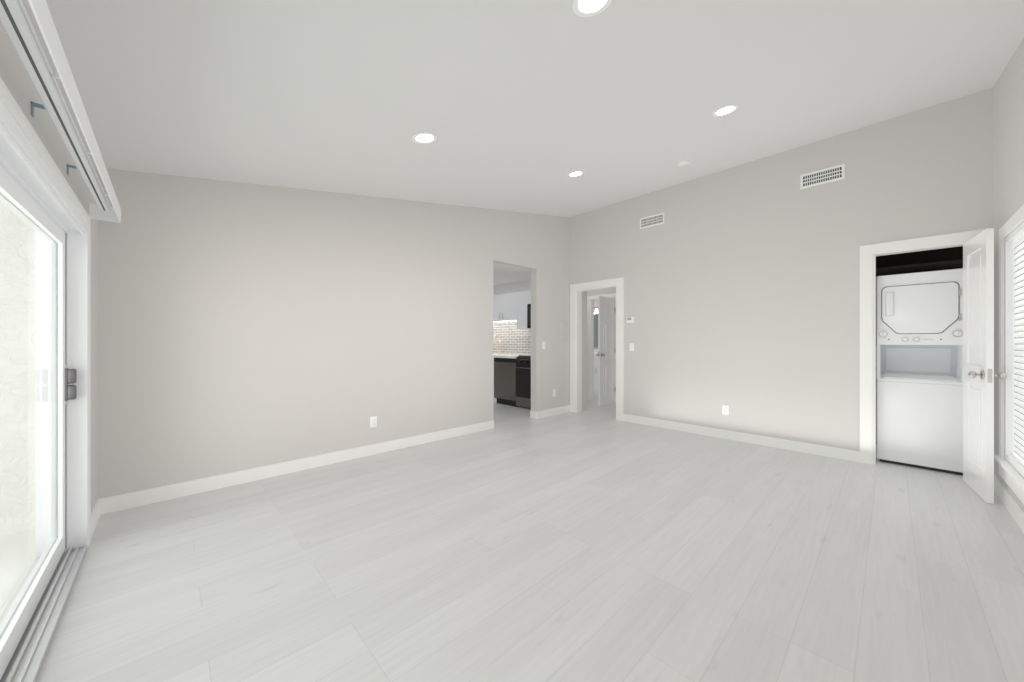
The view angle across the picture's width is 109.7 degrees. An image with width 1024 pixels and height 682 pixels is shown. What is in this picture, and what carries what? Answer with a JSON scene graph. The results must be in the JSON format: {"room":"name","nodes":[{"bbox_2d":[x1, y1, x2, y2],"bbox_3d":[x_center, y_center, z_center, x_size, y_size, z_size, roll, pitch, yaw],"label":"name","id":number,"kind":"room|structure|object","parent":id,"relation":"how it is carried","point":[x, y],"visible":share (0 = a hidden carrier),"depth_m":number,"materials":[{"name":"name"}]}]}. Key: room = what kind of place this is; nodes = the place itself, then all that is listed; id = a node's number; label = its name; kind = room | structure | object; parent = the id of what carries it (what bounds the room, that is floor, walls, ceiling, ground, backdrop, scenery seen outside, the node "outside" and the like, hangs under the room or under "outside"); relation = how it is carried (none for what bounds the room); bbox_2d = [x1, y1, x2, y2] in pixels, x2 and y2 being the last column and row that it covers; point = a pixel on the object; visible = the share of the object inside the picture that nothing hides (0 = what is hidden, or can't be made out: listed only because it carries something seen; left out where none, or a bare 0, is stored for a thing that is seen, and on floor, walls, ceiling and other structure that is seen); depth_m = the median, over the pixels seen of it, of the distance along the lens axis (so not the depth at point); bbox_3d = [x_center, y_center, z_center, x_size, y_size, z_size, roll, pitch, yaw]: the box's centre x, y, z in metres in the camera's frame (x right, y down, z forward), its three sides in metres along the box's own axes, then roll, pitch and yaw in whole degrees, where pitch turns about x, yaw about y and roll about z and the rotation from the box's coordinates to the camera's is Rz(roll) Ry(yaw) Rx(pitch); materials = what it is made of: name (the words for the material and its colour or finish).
{"room":"empty living room","nodes":[
{"label":"empty living room","id":0,"kind":"room"},
{"bbox_2d":[0,0,97,513],"bbox_3d":[-1.367,-0.010,0.804,0.170,2.400,4.450,0,0,-44],"label":"wall","id":1,"kind":"structure","parent":0,"point":[16,80],"depth_m":1.66,"materials":[{"name":"grey paint"}]},
{"bbox_2d":[0,77,90,681],"bbox_3d":[-1.477,0.233,0.934,0.184,1.915,3.160,0,0,-44],"label":"sliding glass door","id":2,"kind":"structure","parent":1,"relation":"in","point":[37,193],"depth_m":1.76,"materials":[{"name":"glass"}]},
{"bbox_2d":[0,0,120,222],"bbox_3d":[-1.361,-0.795,1.017,0.130,0.090,3.410,0,0,-44],"label":"rail","id":3,"kind":"object","parent":1,"relation":"attached to","point":[18,28],"visible":1,"depth_m":1.15,"materials":[{"name":"white plastic"}]},
{"bbox_2d":[91,498,102,537],"bbox_3d":[-2.659,1.137,2.294,0.013,0.105,0.430,0,0,-44],"label":"baseboard","id":4,"kind":"structure","parent":1,"relation":"attached to","point":[97,511],"depth_m":2.33,"materials":[{"name":"white wood"}]},
{"bbox_2d":[0,168,569,537],"bbox_3d":[-1.869,-0.440,3.536,7.670,3.540,0.200,0,0,-44],"label":"wall","id":5,"kind":"structure","parent":0,"point":[243,326],"depth_m":3.21,"materials":[{"name":"grey paint"}]},
{"bbox_2d":[103,420,493,513],"bbox_3d":[-1.542,1.137,3.700,3.570,0.105,0.013,0,0,-44],"label":"baseboard","id":6,"kind":"structure","parent":5,"relation":"attached to","point":[141,498],"depth_m":3.14,"materials":[{"name":"white wood"}]},
{"bbox_2d":[370,416,376,427],"bbox_3d":[-1.453,0.850,3.788,0.072,0.116,0.008,0,0,-44],"label":"electrical outlet","id":7,"kind":"object","parent":5,"relation":"attached to","point":[373,421],"visible":1,"depth_m":3.79,"materials":[{"name":"white plastic"}]},
{"bbox_2d":[535,405,569,418],"bbox_3d":[0.676,1.137,5.812,0.842,0.105,0.013,0,0,-44],"label":"baseboard","id":8,"kind":"structure","parent":5,"relation":"attached to","point":[540,414],"depth_m":5.77,"materials":[{"name":"white wood"}]},
{"bbox_2d":[493,322,530,354],"bbox_3d":[-0.116,0.030,7.616,0.104,2.320,3.450,0,0,-44],"label":"wall","id":9,"kind":"structure","parent":0,"point":[514,340],"depth_m":7.42,"materials":[{"name":"white tile"}]},
{"bbox_2d":[493,283,512,322],"bbox_3d":[-0.081,-0.679,7.263,0.327,0.898,0.801,0,0,-44],"label":"upper cabinet","id":10,"kind":"object","parent":9,"relation":"attached to","point":[511,300],"depth_m":7.12,"materials":[{"name":"white wood"}]},
{"bbox_2d":[513,280,528,328],"bbox_3d":[0.328,-0.679,6.833,0.327,0.898,0.384,0,0,-44],"label":"upper cabinet","id":11,"kind":"object","parent":9,"relation":"attached to","point":[520,288],"depth_m":6.77,"materials":[{"name":"white wood"}]},
{"bbox_2d":[529,279,530,328],"bbox_3d":[0.687,-0.679,6.456,0.327,0.898,0.658,0,0,-44],"label":"upper cabinet","id":12,"kind":"object","parent":9,"relation":"attached to","point":[529,279],"depth_m":6.61,"materials":[{"name":"white"}]},
{"bbox_2d":[527,304,530,327],"bbox_3d":[0.628,-0.448,6.425,0.456,0.435,0.611,0,0,-44],"label":"microwave","id":13,"kind":"object","parent":12,"relation":"attached to","point":[528,315],"visible":0.1,"depth_m":6.48,"materials":[{"name":"black metal"}]},
{"bbox_2d":[36,391,1023,681],"bbox_3d":[0.516,1.250,5.062,8.770,0.120,8.020,0,0,-44],"label":"floor","id":14,"kind":"structure","parent":0,"point":[594,543],"depth_m":1.86,"materials":[{"name":"grey wood"}]},
{"bbox_2d":[493,359,496,402],"bbox_3d":[-0.273,0.753,7.255,0.617,0.875,0.441,0,0,-44],"label":"base cabinet","id":15,"kind":"object","parent":14,"relation":"on","point":[494,399],"depth_m":6.90,"materials":[{"name":"white wood"}]},
{"bbox_2d":[493,355,530,358],"bbox_3d":[-0.573,0.294,7.555,0.639,0.038,2.509,0,0,-44],"label":"countertop","id":16,"kind":"structure","parent":15,"relation":"on","point":[494,356],"depth_m":6.77,"materials":[{"name":"white stone"}]},
{"bbox_2d":[493,335,500,353],"bbox_3d":[-0.338,0.071,7.510,0.219,0.405,0.118,0,0,-44],"label":"kitchen faucet","id":17,"kind":"object","parent":16,"relation":"on","point":[499,352],"visible":0.88,"depth_m":7.54,"materials":[{"name":"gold metal"}]},
{"bbox_2d":[494,358,515,406],"bbox_3d":[0.070,0.754,6.855,0.664,0.872,0.600,0,0,-44],"label":"dishwasher","id":18,"kind":"object","parent":14,"relation":"on","point":[504,381],"visible":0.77,"depth_m":6.65,"materials":[{"name":"black"}]},
{"bbox_2d":[516,355,530,408],"bbox_3d":[0.516,0.713,6.374,0.681,0.915,0.700,0,0,-44],"label":"range","id":19,"kind":"object","parent":14,"relation":"on","point":[523,381],"visible":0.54,"depth_m":6.29,"materials":[{"name":"black metal"}]},
{"bbox_2d":[594,357,597,391],"bbox_3d":[1.960,0.770,8.867,0.622,0.840,1.400,0,0,-44],"label":"bathroom vanity","id":20,"kind":"object","parent":14,"relation":"on","point":[595,370],"depth_m":8.46,"materials":[{"name":"white"}]},
{"bbox_2d":[876,268,962,474],"bbox_3d":[4.014,0.275,3.574,0.720,1.830,0.556,0,0,-44],"label":"dryer","id":21,"kind":"object","parent":14,"relation":"on","point":[919,369],"visible":0.96,"depth_m":3.38,"materials":[{"name":"white metal"}]},
{"bbox_2d":[46,0,1023,285],"bbox_3d":[-0.583,-1.721,4.016,5.745,1.182,8.020,0,0,-44],"label":"ceiling","id":22,"kind":"structure","parent":0,"point":[526,106],"depth_m":2.15,"materials":[{"name":"white paint"}]},
{"bbox_2d":[412,132,436,143],"bbox_3d":[-0.636,-1.477,2.626,0.176,0.006,0.176,-13,9,-43],"label":"recessed light","id":23,"kind":"object","parent":22,"relation":"in","point":[424,137],"visible":1,"depth_m":2.62,"materials":[{"name":"white plastic"}]},
{"bbox_2d":[568,170,583,176],"bbox_3d":[0.682,-1.785,3.853,0.176,0.006,0.176,-13,9,-43],"label":"recessed light","id":24,"kind":"object","parent":22,"relation":"in","point":[575,173],"visible":1,"depth_m":3.85,"materials":[{"name":"white plastic"}]},
{"bbox_2d":[572,0,611,16],"bbox_3d":[0.350,-1.474,1.562,0.176,0.007,0.176,-13,9,-43],"label":"recessed light","id":25,"kind":"object","parent":22,"relation":"in","point":[586,8],"visible":1,"depth_m":1.59,"materials":[{"name":"white plastic"}]},
{"bbox_2d":[677,159,689,165],"bbox_3d":[1.844,-1.918,3.883,0.132,0.035,0.132,-13,9,-43],"label":"smoke detector","id":26,"kind":"object","parent":22,"relation":"attached to","point":[682,162],"visible":0.98,"depth_m":3.85,"materials":[{"name":"white plastic"}]},
{"bbox_2d":[712,104,738,116],"bbox_3d":[1.646,-1.778,2.782,0.176,0.006,0.176,-13,9,-43],"label":"recessed light","id":27,"kind":"object","parent":22,"relation":"in","point":[725,110],"visible":0.98,"depth_m":2.78,"materials":[{"name":"white plastic"}]},
{"bbox_2d":[582,288,615,398],"bbox_3d":[1.983,-0.030,7.053,0.100,2.440,2.560,0,0,-44],"label":"wall","id":28,"kind":"structure","parent":0,"point":[585,294],"depth_m":6.20,"materials":[{"name":"grey paint"}]},
{"bbox_2d":[594,312,597,346],"bbox_3d":[2.180,-0.285,9.077,0.021,0.890,1.240,0,0,-44],"label":"bathroom mirror","id":29,"kind":"object","parent":28,"relation":"attached to","point":[595,329],"depth_m":9.14,"materials":[{"name":"clear glass"}]},
{"bbox_2d":[587,293,615,402],"bbox_3d":[1.836,0.135,7.196,0.116,2.110,0.720,0,0,-44],"label":"door frame","id":30,"kind":"structure","parent":28,"relation":"attached to","point":[590,347],"depth_m":7.38,"materials":[{"name":"white wood"}]},
{"bbox_2d":[596,296,614,405],"bbox_3d":[1.776,0.182,6.762,0.176,2.000,0.572,0,0,43],"label":"door","id":31,"kind":"structure","parent":28,"relation":"in","point":[605,354],"depth_m":6.72,"materials":[{"name":"white wood"}]},
{"bbox_2d":[570,87,992,450],"bbox_3d":[2.513,-0.461,4.582,0.120,3.301,4.570,0,0,-44],"label":"wall","id":32,"kind":"structure","parent":0,"point":[742,291],"depth_m":4.02,"materials":[{"name":"grey paint"}]},
{"bbox_2d":[570,277,623,420],"bbox_3d":[1.373,0.120,5.782,0.156,2.140,0.980,0,0,-44],"label":"door frame","id":33,"kind":"structure","parent":32,"relation":"attached to","point":[577,290],"depth_m":6.00,"materials":[{"name":"white wood"}]},
{"bbox_2d":[626,317,633,322],"bbox_3d":[1.733,-0.310,5.296,0.024,0.090,0.110,0,0,-44],"label":"thermostat","id":34,"kind":"object","parent":32,"relation":"attached to","point":[629,319],"visible":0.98,"depth_m":5.28,"materials":[{"name":"white plastic"}]},
{"bbox_2d":[629,343,633,350],"bbox_3d":[1.752,0.090,5.287,0.010,0.116,0.072,0,0,-44],"label":"light switch","id":35,"kind":"object","parent":32,"relation":"attached to","point":[631,346],"visible":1,"depth_m":5.29,"materials":[{"name":"white plastic"}]},
{"bbox_2d":[640,213,663,228],"bbox_3d":[1.963,-1.685,5.066,0.008,0.150,0.350,0,0,-44],"label":"air vent","id":36,"kind":"object","parent":32,"relation":"in","point":[652,220],"visible":1,"depth_m":5.06,"materials":[{"name":"white metal"}]},
{"bbox_2d":[722,405,728,414],"bbox_3d":[2.601,0.840,4.396,0.008,0.116,0.072,0,0,-44],"label":"electrical outlet","id":37,"kind":"object","parent":32,"relation":"attached to","point":[725,409],"visible":1,"depth_m":4.39,"materials":[{"name":"white plastic"}]},
{"bbox_2d":[623,414,859,461],"bbox_3d":[2.537,1.137,4.460,0.013,0.105,2.540,0,0,-44],"label":"baseboard","id":38,"kind":"structure","parent":32,"relation":"attached to","point":[839,453],"depth_m":4.18,"materials":[{"name":"white wood"}]},
{"bbox_2d":[800,164,844,188],"bbox_3d":[3.219,-1.705,3.748,0.008,0.150,0.350,0,0,-44],"label":"air vent","id":39,"kind":"object","parent":32,"relation":"in","point":[824,176],"visible":1,"depth_m":3.74,"materials":[{"name":"white metal"}]},
{"bbox_2d":[860,228,989,464],"bbox_3d":[3.725,0.130,3.298,0.136,2.120,0.780,0,0,-44],"label":"trim","id":40,"kind":"structure","parent":32,"relation":"attached to","point":[869,253],"depth_m":3.48,"materials":[{"name":"white wood"}]},
{"bbox_2d":[963,228,1006,503],"bbox_3d":[3.672,0.181,2.849,0.177,2.005,0.570,0,0,40],"label":"closet door","id":41,"kind":"structure","parent":32,"relation":"in","point":[979,375],"depth_m":2.77,"materials":[{"name":"white wood"}]},
{"bbox_2d":[876,246,962,381],"bbox_3d":[4.100,0.010,3.656,0.900,2.360,0.800,0,0,-44],"label":"wall","id":42,"kind":"structure","parent":0,"point":[929,260],"depth_m":3.80,"materials":[{"name":"grey paint"}]},
{"bbox_2d":[993,38,1023,511],"bbox_3d":[2.034,-0.461,1.054,5.440,3.301,0.120,0,0,-44],"label":"wall","id":43,"kind":"structure","parent":0,"point":[1008,144],"depth_m":2.67,"materials":[{"name":"grey paint"}]},
{"bbox_2d":[994,204,1023,503],"bbox_3d":[3.352,0.083,2.346,1.100,1.855,0.135,0,0,-44],"label":"window","id":44,"kind":"structure","parent":43,"relation":"in","point":[1011,476],"depth_m":2.63,"materials":[{"name":"white plastic"}]},
{"bbox_2d":[1011,232,1023,464],"bbox_3d":[3.362,0.053,2.335,0.800,1.542,0.054,0,0,-44],"label":"window blind","id":45,"kind":"object","parent":44,"relation":"attached to","point":[1018,452],"visible":1,"depth_m":2.52,"materials":[{"name":"white plastic"}]},
{"bbox_2d":[994,475,1023,532],"bbox_3d":[2.051,1.137,1.160,5.269,0.105,0.013,0,0,-44],"label":"baseboard","id":46,"kind":"structure","parent":43,"relation":"attached to","point":[1013,508],"depth_m":2.50,"materials":[{"name":"white wood"}]},
{"label":"outside","id":47,"kind":"structure","parent":0,"visible":0},
{"bbox_2d":[0,530,35,616],"bbox_3d":[-2.105,1.266,-0.161,2.228,0.128,5.430,0,0,-44],"label":"floor","id":48,"kind":"structure","parent":47,"point":[12,564],"depth_m":1.97,"materials":[{"name":"white"}]}
]}

